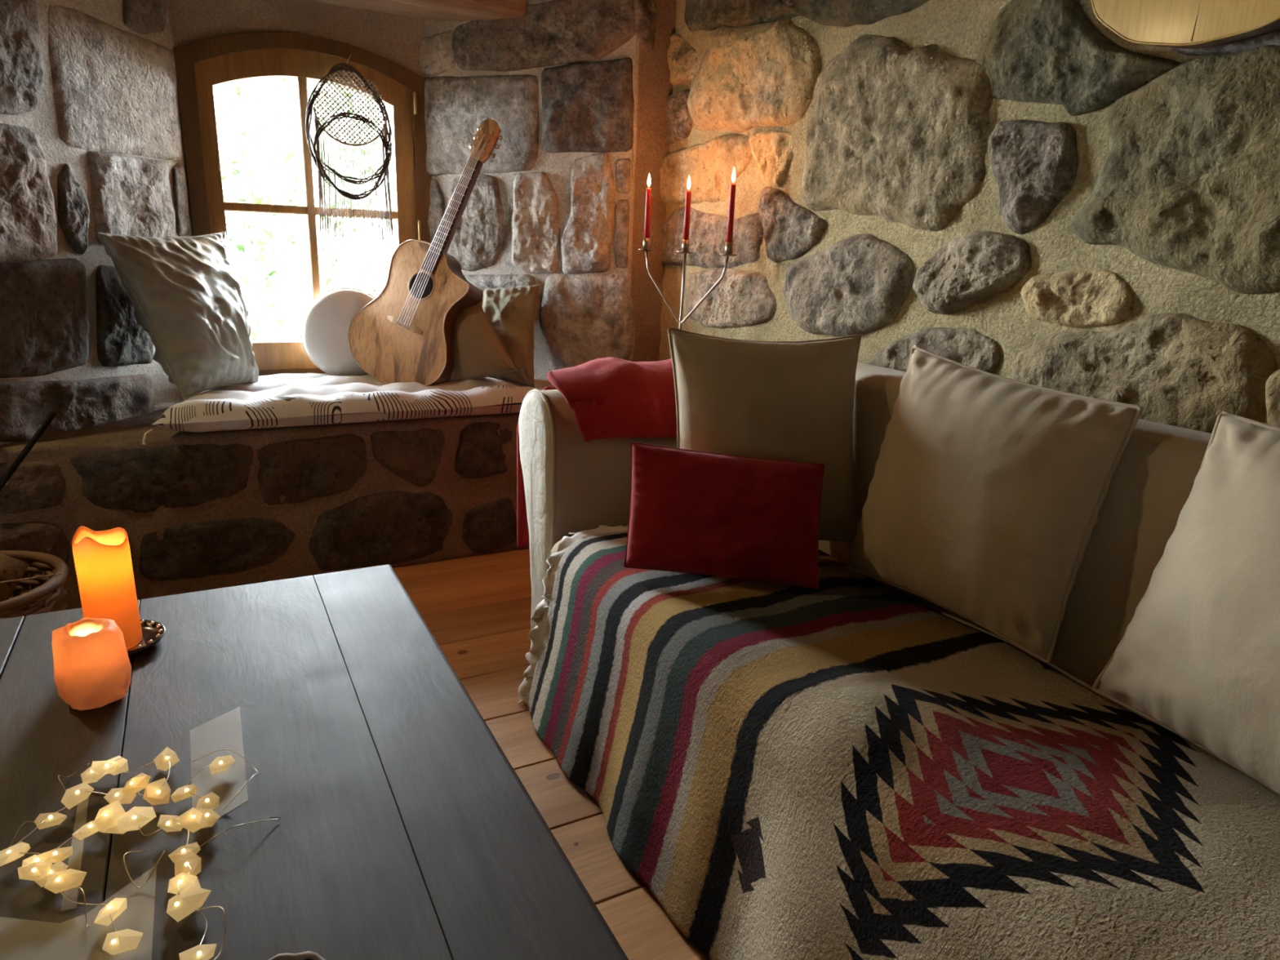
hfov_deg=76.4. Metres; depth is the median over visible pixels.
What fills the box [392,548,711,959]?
floor
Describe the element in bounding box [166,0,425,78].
wall
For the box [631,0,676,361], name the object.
post
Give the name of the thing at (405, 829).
coffee table
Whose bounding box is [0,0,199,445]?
wall
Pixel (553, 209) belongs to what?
wall
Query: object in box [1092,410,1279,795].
sofa cushion
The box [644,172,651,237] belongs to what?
taper candle
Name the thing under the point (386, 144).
catcher
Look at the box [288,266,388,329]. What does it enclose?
shrub
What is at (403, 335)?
guitar
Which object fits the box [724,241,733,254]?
socket
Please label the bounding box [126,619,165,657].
dish
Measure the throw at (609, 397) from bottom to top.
0.567 m
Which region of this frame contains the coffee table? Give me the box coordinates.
[0,564,628,959]
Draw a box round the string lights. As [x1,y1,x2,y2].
[0,746,280,959]
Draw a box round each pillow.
[96,231,258,399]
[449,302,517,381]
[477,284,539,387]
[623,441,824,589]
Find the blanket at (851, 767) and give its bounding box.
[517,524,1279,959]
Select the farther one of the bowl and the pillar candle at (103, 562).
the pillar candle at (103, 562)
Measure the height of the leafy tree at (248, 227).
3.107 m
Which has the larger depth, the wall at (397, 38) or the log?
the wall at (397, 38)
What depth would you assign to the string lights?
0.95 m
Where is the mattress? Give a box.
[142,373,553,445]
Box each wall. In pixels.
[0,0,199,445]
[0,407,529,610]
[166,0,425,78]
[418,0,639,381]
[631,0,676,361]
[658,0,1279,433]
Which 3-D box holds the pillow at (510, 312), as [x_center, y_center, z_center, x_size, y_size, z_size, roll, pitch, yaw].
[-0.568,-0.575,3.181,0.410,0.389,0.182,8,17,17]
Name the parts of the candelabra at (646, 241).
drip plate, arm, stem, drip plate, arm, drip plate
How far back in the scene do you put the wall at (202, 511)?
2.66 m
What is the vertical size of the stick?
0.008 m
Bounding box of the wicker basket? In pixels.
[0,550,68,619]
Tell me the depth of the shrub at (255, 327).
5.90 m
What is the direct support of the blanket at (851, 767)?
on the sofa
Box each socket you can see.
[642,237,650,248]
[681,240,689,251]
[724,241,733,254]
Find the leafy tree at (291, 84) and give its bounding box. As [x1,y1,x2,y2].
[245,78,391,248]
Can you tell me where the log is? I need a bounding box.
[0,552,29,601]
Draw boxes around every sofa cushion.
[667,326,861,543]
[846,345,1143,664]
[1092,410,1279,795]
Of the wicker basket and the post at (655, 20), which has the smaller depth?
the wicker basket
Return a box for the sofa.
[518,361,1211,736]
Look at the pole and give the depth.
2.24 m
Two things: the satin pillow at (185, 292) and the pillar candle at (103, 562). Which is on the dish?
the pillar candle at (103, 562)
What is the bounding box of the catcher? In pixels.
[305,54,393,239]
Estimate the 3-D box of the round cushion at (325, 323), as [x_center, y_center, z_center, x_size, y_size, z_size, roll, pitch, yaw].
[-1.130,-0.567,3.151,0.347,0.344,0.169,-6,18,-28]
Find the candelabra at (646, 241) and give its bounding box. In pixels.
[638,237,737,329]
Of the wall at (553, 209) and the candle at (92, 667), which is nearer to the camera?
the candle at (92, 667)
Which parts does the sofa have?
arm panel, armrest, backrest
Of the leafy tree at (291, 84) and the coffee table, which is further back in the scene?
the leafy tree at (291, 84)
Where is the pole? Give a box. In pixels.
[0,411,57,491]
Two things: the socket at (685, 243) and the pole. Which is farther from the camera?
the socket at (685, 243)
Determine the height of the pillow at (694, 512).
0.265 m
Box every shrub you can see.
[246,293,301,340]
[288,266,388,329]
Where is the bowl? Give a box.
[268,951,324,959]
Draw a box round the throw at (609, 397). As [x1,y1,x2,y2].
[516,357,676,547]
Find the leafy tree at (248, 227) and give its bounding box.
[213,78,368,340]
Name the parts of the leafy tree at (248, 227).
stem, stem, stem, stem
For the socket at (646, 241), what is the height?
0.040 m
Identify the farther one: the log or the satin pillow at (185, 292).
the satin pillow at (185, 292)
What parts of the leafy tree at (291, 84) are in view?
stem, stem, stem, stem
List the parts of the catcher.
cord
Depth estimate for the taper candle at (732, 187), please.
2.50 m
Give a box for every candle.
[51,617,131,710]
[71,525,142,648]
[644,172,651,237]
[683,174,691,239]
[725,166,736,242]
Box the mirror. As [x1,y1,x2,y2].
[1091,0,1279,48]
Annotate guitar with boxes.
[347,118,502,386]
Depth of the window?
2.97 m
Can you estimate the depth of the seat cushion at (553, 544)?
2.08 m
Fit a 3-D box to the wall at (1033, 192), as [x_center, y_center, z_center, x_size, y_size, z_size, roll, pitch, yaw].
[1.270,-0.299,1.037,0.184,2.400,5.070,-6,18,-28]
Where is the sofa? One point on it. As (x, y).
(572, 484)
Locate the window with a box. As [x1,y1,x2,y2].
[173,31,431,375]
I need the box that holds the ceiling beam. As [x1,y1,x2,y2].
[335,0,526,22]
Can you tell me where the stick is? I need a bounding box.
[0,573,62,583]
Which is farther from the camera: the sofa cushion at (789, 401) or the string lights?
the sofa cushion at (789, 401)
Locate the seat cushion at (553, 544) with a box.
[550,540,560,555]
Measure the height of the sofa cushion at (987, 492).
0.490 m
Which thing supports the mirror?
attached to the wall at (1033, 192)
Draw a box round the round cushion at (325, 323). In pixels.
[299,287,375,376]
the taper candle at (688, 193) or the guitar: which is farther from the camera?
the guitar
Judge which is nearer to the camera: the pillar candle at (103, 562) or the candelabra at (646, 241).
the pillar candle at (103, 562)

